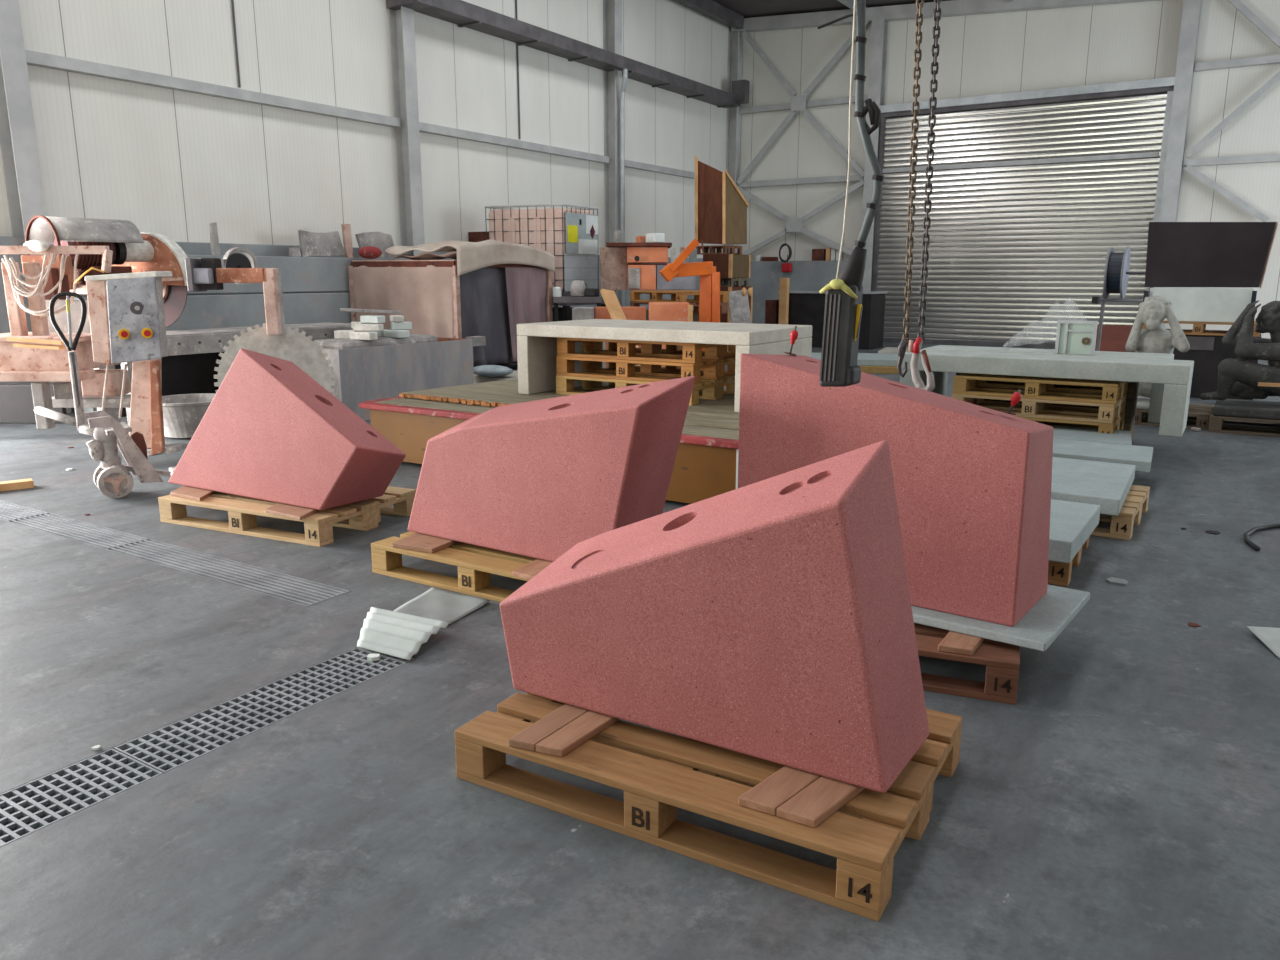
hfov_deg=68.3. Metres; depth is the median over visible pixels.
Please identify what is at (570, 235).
container
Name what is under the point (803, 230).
trim
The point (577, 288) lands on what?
pump
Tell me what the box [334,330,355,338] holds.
stone offcut
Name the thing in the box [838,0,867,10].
trim
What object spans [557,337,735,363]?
wooden pallet
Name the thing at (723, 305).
wooden pallet
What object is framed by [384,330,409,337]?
stone offcut
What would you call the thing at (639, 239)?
box
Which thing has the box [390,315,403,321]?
stone offcut
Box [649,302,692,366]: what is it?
block
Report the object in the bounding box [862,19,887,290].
trim
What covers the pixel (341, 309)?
stone offcut
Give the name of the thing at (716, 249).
wooden pallet
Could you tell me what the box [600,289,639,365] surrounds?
plank
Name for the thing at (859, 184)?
trim
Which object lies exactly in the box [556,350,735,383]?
wooden pallet
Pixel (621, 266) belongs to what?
bin
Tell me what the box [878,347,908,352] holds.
stone slab
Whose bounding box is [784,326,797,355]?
pin
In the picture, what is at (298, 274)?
wall
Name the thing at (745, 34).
trim
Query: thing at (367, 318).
stone offcut
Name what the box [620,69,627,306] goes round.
trim
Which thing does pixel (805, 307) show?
tank
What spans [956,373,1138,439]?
support
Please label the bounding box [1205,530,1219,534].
chip
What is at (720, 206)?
crate
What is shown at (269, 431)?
stone block
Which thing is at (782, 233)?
trim
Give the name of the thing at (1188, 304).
block
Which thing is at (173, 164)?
wall
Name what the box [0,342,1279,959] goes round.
floor
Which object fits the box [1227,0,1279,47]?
trim
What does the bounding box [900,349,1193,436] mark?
concrete bench
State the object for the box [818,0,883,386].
hoist pendant control
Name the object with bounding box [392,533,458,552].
batten
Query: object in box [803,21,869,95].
trim
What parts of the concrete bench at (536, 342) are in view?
leg, leg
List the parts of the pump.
pump motor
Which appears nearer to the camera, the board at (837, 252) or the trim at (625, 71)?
the trim at (625, 71)
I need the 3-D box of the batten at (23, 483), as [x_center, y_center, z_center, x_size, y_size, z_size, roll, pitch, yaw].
[-4.167,0.039,6.204,0.293,0.050,0.090,-9,15,-37]
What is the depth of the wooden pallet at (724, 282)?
16.23 m
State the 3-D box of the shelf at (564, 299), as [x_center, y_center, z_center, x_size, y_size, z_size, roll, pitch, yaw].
[-0.837,-1.945,12.887,0.658,1.101,0.350,0,12,0]
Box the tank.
[778,291,886,349]
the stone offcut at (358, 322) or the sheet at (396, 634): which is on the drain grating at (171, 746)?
the sheet at (396, 634)
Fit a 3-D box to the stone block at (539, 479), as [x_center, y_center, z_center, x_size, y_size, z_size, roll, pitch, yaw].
[-0.445,-0.098,4.290,1.366,0.792,0.487,8,14,32]
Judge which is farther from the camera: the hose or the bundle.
the bundle
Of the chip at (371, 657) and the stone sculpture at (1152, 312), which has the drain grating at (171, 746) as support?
the chip at (371, 657)
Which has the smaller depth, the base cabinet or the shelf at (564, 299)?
the base cabinet
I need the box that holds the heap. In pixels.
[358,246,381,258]
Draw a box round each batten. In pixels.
[0,478,33,491]
[170,486,216,500]
[265,503,319,519]
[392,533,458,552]
[509,704,589,750]
[512,559,551,579]
[536,711,619,756]
[738,766,820,815]
[776,776,864,827]
[938,631,984,655]
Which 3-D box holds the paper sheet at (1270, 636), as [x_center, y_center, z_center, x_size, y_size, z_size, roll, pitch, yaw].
[2.538,0.616,3.593,0.366,0.022,0.288,1,12,3]
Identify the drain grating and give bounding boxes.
[0,500,48,520]
[0,748,162,846]
[7,513,148,548]
[106,539,350,606]
[114,647,414,772]
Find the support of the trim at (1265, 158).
attached to the wall at (1031, 50)
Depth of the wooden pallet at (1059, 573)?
4.29 m
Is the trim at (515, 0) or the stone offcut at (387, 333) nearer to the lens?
the stone offcut at (387, 333)
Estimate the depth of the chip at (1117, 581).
4.31 m
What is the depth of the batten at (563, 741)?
2.55 m
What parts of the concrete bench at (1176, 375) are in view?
leg, leg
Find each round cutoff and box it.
[741,288,746,295]
[747,288,752,295]
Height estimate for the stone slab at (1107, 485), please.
0.090 m
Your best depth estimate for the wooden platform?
5.83 m
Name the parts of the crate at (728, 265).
panel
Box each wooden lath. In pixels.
[7,337,63,344]
[13,343,64,349]
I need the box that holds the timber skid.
[860,366,897,373]
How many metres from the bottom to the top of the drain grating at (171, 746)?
0.030 m
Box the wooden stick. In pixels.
[1258,382,1279,386]
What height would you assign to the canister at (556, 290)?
0.130 m
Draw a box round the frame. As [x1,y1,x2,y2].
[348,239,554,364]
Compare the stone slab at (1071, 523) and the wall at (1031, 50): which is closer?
the stone slab at (1071, 523)
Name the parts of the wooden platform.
panel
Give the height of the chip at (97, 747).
0.007 m
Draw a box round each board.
[209,222,220,254]
[341,224,352,257]
[671,248,675,263]
[688,249,696,309]
[826,248,831,260]
[831,249,836,260]
[836,251,842,260]
[1143,221,1277,302]
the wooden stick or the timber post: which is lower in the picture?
the wooden stick
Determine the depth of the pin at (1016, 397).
3.36 m
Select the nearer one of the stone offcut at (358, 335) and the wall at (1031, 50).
the stone offcut at (358, 335)
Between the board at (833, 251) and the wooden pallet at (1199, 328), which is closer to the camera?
the wooden pallet at (1199, 328)
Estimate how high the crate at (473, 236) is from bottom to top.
2.041 m
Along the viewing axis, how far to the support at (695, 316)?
13.12 m
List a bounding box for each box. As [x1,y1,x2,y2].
[85,271,187,456]
[636,236,645,242]
[646,233,664,242]
[812,249,825,260]
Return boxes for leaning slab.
[728,289,751,322]
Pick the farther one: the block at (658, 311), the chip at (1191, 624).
the block at (658, 311)
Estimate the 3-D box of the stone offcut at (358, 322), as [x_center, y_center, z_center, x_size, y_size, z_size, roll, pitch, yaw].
[-2.843,-1.583,9.649,0.140,0.070,0.250,-10,16,-39]
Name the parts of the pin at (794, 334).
red handle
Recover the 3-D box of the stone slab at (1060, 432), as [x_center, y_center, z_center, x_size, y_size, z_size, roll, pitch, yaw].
[3.155,-0.342,7.235,1.169,0.070,0.660,8,14,32]
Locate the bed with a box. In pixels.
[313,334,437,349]
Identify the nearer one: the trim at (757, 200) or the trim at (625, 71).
the trim at (625, 71)
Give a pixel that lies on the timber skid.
(866, 369)
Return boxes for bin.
[600,243,695,289]
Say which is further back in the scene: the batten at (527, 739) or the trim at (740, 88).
the trim at (740, 88)
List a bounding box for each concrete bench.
[517,319,811,411]
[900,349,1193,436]
[923,345,1173,422]
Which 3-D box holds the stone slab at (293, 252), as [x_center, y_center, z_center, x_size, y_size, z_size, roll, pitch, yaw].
[-4.180,-2.759,11.420,0.050,0.109,0.143,8,14,32]
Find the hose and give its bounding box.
[1243,524,1279,550]
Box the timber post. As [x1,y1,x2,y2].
[778,278,789,324]
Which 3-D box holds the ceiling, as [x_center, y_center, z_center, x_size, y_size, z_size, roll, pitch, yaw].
[1.932,-6.458,5.844,16.800,1.162,26.400,8,14,32]
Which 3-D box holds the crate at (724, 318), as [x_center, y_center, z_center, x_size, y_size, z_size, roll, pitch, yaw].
[1.539,-2.788,16.556,0.589,1.194,0.951,8,14,32]
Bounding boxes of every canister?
[553,287,561,296]
[614,231,621,242]
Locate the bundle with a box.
[762,257,777,260]
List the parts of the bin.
grey smear plate, lid, blue grey panel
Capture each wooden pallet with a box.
[158,486,416,546]
[371,531,536,601]
[455,692,961,921]
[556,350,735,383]
[556,368,734,404]
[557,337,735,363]
[630,290,728,302]
[630,301,727,313]
[696,245,741,254]
[720,278,748,286]
[914,623,1019,704]
[951,386,1126,423]
[953,373,1128,403]
[976,402,1124,433]
[1048,536,1089,586]
[1091,485,1149,539]
[1134,403,1212,429]
[1142,321,1259,336]
[1208,406,1279,436]
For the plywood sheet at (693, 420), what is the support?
on the wooden platform
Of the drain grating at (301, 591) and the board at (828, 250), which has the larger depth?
the board at (828, 250)
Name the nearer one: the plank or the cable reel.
the plank
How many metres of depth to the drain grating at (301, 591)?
4.49 m
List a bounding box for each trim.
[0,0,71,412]
[25,50,399,126]
[231,0,240,87]
[386,0,432,9]
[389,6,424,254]
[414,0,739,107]
[419,122,608,162]
[515,0,520,138]
[603,0,621,305]
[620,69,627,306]
[625,160,694,178]
[676,0,743,29]
[725,25,742,252]
[732,0,1157,32]
[732,80,749,103]
[736,111,795,183]
[738,175,863,187]
[738,186,789,221]
[739,94,867,113]
[742,31,796,95]
[742,228,789,254]
[787,218,801,231]
[791,95,805,110]
[801,179,863,222]
[801,227,851,254]
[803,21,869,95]
[803,109,863,177]
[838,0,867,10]
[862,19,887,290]
[1154,0,1201,326]
[1183,154,1279,166]
[1184,164,1268,221]
[1186,71,1279,156]
[1194,54,1279,71]
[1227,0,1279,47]
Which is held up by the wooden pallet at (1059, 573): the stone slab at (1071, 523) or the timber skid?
the stone slab at (1071, 523)
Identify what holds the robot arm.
on the floor
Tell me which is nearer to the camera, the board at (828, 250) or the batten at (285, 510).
the batten at (285, 510)
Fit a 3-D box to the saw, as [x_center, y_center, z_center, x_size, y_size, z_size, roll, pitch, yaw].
[-3.995,-1.408,8.571,2.462,1.878,4.033,8,14,32]
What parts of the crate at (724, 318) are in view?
panel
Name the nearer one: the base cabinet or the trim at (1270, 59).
the base cabinet
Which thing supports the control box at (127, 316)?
on the floor
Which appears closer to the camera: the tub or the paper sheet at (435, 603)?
the paper sheet at (435, 603)
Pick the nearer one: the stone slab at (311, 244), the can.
the stone slab at (311, 244)
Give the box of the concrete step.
[474,370,517,383]
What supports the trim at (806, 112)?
attached to the wall at (1031, 50)
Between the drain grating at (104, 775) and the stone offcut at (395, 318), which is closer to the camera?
the drain grating at (104, 775)
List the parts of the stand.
dark panel, leg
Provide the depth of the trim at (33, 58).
10.59 m
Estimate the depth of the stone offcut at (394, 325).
9.69 m
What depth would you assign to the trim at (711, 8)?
19.42 m
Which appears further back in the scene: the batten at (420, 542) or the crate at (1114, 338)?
the crate at (1114, 338)
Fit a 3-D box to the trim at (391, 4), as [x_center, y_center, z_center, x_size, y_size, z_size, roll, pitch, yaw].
[-3.117,-6.553,12.718,0.580,0.320,0.280,8,14,32]
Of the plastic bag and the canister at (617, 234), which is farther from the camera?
the canister at (617, 234)
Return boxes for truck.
[49,292,183,497]
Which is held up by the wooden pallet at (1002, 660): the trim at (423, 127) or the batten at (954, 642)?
the batten at (954, 642)
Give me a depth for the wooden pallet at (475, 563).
4.25 m
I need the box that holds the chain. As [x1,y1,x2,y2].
[897,0,941,391]
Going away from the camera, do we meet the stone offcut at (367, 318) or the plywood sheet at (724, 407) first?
the plywood sheet at (724, 407)
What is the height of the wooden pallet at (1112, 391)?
0.144 m
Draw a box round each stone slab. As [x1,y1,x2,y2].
[289,248,300,256]
[298,230,344,256]
[355,232,396,257]
[811,353,897,365]
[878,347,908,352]
[911,585,1089,650]
[1045,424,1131,444]
[1049,499,1100,562]
[1051,457,1135,515]
[1053,438,1152,472]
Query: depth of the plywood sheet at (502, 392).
7.25 m
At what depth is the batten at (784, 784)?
2.27 m
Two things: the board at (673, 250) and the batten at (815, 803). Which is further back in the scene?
the board at (673, 250)
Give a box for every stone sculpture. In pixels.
[1125,296,1189,409]
[1200,301,1279,419]
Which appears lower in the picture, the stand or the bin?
the stand
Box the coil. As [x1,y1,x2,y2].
[779,228,791,262]
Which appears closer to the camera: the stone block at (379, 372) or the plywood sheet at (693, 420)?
the plywood sheet at (693, 420)
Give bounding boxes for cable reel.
[1092,247,1153,350]
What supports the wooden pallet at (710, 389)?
on the plywood sheet at (724, 407)
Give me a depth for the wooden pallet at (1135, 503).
5.13 m
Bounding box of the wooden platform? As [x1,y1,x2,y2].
[359,397,738,503]
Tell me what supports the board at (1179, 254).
on the wooden pallet at (1199, 328)
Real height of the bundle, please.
0.091 m
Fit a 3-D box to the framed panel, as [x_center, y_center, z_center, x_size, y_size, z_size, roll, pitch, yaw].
[3.576,-1.170,7.727,0.300,0.273,0.050,8,14,32]
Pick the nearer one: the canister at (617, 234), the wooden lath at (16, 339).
the wooden lath at (16, 339)
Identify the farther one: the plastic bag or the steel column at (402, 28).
the steel column at (402, 28)
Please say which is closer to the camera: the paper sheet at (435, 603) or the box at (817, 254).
the paper sheet at (435, 603)
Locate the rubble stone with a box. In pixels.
[1191,427,1200,431]
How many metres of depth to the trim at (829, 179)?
20.46 m
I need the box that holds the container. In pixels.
[485,204,598,300]
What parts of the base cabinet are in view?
cabinet door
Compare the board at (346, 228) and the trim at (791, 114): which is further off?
the trim at (791, 114)
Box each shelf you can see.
[553,296,602,321]
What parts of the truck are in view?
loop handle, release lever, sloping cheek plate, plate, sloping cheek plate, push rod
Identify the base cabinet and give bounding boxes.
[1173,333,1260,399]
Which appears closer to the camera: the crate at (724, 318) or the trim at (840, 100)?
the crate at (724, 318)
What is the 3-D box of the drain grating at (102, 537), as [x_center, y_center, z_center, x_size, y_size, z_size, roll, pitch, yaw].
[-3.139,0.289,5.239,1.046,0.030,0.234,8,14,32]
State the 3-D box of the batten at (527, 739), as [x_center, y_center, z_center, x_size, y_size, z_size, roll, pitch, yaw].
[-0.215,0.673,2.659,0.084,0.022,0.383,8,14,32]
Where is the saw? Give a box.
[0,215,362,428]
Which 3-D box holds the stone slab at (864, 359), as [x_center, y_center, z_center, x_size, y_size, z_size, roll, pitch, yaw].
[3.232,-1.838,14.307,1.578,0.090,1.203,2,12,10]
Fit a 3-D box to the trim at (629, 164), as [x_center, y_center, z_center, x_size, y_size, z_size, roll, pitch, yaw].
[0.746,-6.326,19.391,0.118,0.112,4.550,8,14,32]
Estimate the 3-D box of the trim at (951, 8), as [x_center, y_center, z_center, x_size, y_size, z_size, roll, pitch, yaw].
[8.914,-8.501,16.428,16.315,1.250,0.200,8,14,32]
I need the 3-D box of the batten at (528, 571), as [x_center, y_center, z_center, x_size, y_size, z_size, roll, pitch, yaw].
[-0.398,0.380,4.012,0.229,0.022,0.270,8,14,32]
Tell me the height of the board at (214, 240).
0.357 m
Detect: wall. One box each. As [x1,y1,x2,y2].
[0,0,727,257]
[74,255,410,412]
[739,0,1279,338]
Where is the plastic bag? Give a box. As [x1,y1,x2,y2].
[474,365,512,376]
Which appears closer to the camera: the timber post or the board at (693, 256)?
the board at (693, 256)
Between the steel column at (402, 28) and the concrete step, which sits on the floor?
the concrete step
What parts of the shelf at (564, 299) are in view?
leg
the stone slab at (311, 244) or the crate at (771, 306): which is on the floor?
the crate at (771, 306)
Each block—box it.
[168,348,405,509]
[322,336,485,419]
[408,376,694,561]
[500,440,928,792]
[572,307,594,319]
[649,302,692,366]
[738,354,1053,626]
[1149,287,1254,322]
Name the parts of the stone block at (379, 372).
plate, plate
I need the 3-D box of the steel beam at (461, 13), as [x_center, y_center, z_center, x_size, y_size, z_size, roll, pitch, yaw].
[-0.539,-7.435,16.803,0.420,0.225,9.500,8,14,32]
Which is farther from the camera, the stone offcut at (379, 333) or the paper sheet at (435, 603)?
the stone offcut at (379, 333)
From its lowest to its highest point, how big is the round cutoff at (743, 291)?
0.140 m
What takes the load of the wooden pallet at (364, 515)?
on the floor
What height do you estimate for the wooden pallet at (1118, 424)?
0.144 m
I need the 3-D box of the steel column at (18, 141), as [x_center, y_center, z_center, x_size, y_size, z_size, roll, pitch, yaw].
[-6.025,-4.044,8.970,0.250,6.861,0.220,8,14,32]
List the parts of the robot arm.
folded arm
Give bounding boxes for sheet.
[357,607,451,659]
[394,588,489,622]
[399,378,614,406]
[684,415,738,429]
[686,386,738,418]
[1247,626,1279,657]
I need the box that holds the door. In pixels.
[871,77,1174,347]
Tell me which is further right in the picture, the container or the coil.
the coil
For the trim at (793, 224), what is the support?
attached to the trim at (757, 200)
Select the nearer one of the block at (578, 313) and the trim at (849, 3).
the block at (578, 313)
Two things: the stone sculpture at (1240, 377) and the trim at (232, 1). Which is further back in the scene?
the trim at (232, 1)
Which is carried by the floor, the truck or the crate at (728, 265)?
the truck
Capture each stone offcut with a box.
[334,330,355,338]
[340,308,402,313]
[350,331,377,339]
[351,321,373,328]
[353,324,383,330]
[360,315,384,322]
[363,329,384,336]
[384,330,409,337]
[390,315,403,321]
[391,322,411,329]
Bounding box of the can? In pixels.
[782,255,791,271]
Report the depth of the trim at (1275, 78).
16.05 m
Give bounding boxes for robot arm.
[660,239,725,385]
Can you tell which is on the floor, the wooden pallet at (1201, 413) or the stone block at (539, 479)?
the wooden pallet at (1201, 413)
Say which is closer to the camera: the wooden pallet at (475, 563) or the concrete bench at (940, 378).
the wooden pallet at (475, 563)
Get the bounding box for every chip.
[91,745,100,749]
[367,654,379,660]
[1106,577,1127,585]
[1188,622,1200,626]
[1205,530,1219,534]
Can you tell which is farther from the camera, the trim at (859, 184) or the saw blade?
the trim at (859, 184)
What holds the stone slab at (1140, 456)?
on the wooden pallet
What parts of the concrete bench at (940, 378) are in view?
leg, leg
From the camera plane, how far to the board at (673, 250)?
14.27 m
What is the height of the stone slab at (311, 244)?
0.325 m
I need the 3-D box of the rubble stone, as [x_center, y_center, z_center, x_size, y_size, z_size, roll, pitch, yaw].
[5.041,-0.459,8.549,0.055,0.031,0.076,-8,14,-32]
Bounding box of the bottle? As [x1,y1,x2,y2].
[756,255,761,260]
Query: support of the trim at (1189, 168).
attached to the wall at (1031, 50)
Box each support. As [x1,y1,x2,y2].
[646,310,698,321]
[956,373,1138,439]
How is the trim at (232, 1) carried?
attached to the wall at (173, 164)
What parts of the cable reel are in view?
stand post, cross rail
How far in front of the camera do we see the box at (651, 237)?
13.25 m
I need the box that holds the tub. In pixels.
[162,393,215,437]
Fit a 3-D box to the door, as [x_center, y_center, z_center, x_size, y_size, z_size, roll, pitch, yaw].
[7.162,-5.000,18.362,5.370,4.765,0.220,8,14,32]
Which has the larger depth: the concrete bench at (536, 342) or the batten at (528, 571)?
the concrete bench at (536, 342)
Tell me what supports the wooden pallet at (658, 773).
on the floor
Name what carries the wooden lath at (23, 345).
on the saw
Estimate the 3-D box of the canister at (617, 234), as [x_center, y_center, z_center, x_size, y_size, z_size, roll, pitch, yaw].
[-0.321,-3.502,13.592,0.080,0.180,0.100,-7,14,-28]
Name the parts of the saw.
frame post, frame post, machine leg, tube frame, machine leg, panel, carriage plate, motor, motor, table leg, table leg, blade, arm motor, cross arm, arm post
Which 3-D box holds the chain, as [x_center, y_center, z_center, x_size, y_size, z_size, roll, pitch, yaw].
[1.181,-3.032,3.646,0.269,5.416,0.051,8,14,32]
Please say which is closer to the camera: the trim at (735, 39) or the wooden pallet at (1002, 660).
the wooden pallet at (1002, 660)
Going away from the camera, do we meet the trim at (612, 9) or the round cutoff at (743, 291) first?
the round cutoff at (743, 291)
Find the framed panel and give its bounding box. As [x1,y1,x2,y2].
[1055,320,1097,354]
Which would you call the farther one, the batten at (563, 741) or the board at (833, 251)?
the board at (833, 251)
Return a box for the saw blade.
[214,323,334,392]
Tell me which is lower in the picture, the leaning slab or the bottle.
the leaning slab
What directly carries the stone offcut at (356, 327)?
on the stone offcut at (358, 335)
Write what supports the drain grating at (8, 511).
in the floor
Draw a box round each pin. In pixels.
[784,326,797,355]
[1001,390,1021,414]
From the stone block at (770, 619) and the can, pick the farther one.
the can
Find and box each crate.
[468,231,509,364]
[695,156,748,244]
[703,254,750,277]
[720,286,752,351]
[765,300,778,323]
[1095,325,1134,351]
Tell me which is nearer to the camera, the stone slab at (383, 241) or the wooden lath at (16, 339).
the wooden lath at (16, 339)
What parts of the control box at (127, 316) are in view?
button plate, cabinet door, post, button plate, foot plate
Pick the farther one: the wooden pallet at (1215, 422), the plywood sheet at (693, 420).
the wooden pallet at (1215, 422)
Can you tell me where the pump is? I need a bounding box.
[570,280,598,296]
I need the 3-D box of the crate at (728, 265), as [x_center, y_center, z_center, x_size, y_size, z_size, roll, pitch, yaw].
[1.496,-3.708,16.357,0.662,0.393,0.904,8,14,32]
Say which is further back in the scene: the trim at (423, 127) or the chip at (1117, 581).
the trim at (423, 127)
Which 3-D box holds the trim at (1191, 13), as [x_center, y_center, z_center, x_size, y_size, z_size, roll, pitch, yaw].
[9.477,-5.369,16.772,0.260,6.148,0.250,8,14,32]
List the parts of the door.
guide rail, guide rail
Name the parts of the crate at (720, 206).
panel, panel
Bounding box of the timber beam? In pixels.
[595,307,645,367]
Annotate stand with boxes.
[480,300,605,365]
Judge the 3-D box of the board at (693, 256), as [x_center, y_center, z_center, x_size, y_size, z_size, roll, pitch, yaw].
[0.801,-2.630,14.462,0.121,1.774,0.050,0,12,0]
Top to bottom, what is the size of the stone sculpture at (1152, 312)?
1.045 m
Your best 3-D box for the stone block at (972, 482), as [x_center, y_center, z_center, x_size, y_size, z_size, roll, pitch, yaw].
[0.970,-0.033,3.631,1.110,0.878,0.450,9,15,36]
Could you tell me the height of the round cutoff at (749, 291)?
0.140 m
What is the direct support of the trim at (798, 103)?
attached to the trim at (791, 114)
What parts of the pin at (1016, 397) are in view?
red handle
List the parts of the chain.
chain leg, chain leg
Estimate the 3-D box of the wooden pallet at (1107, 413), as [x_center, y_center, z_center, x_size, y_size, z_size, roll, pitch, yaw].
[3.258,-0.633,7.709,1.200,0.144,0.802,8,14,32]
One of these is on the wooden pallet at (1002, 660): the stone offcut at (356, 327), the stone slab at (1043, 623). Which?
the stone slab at (1043, 623)
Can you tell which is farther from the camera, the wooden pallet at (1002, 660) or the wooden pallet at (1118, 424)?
the wooden pallet at (1118, 424)
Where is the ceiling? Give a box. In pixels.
[713,0,950,17]

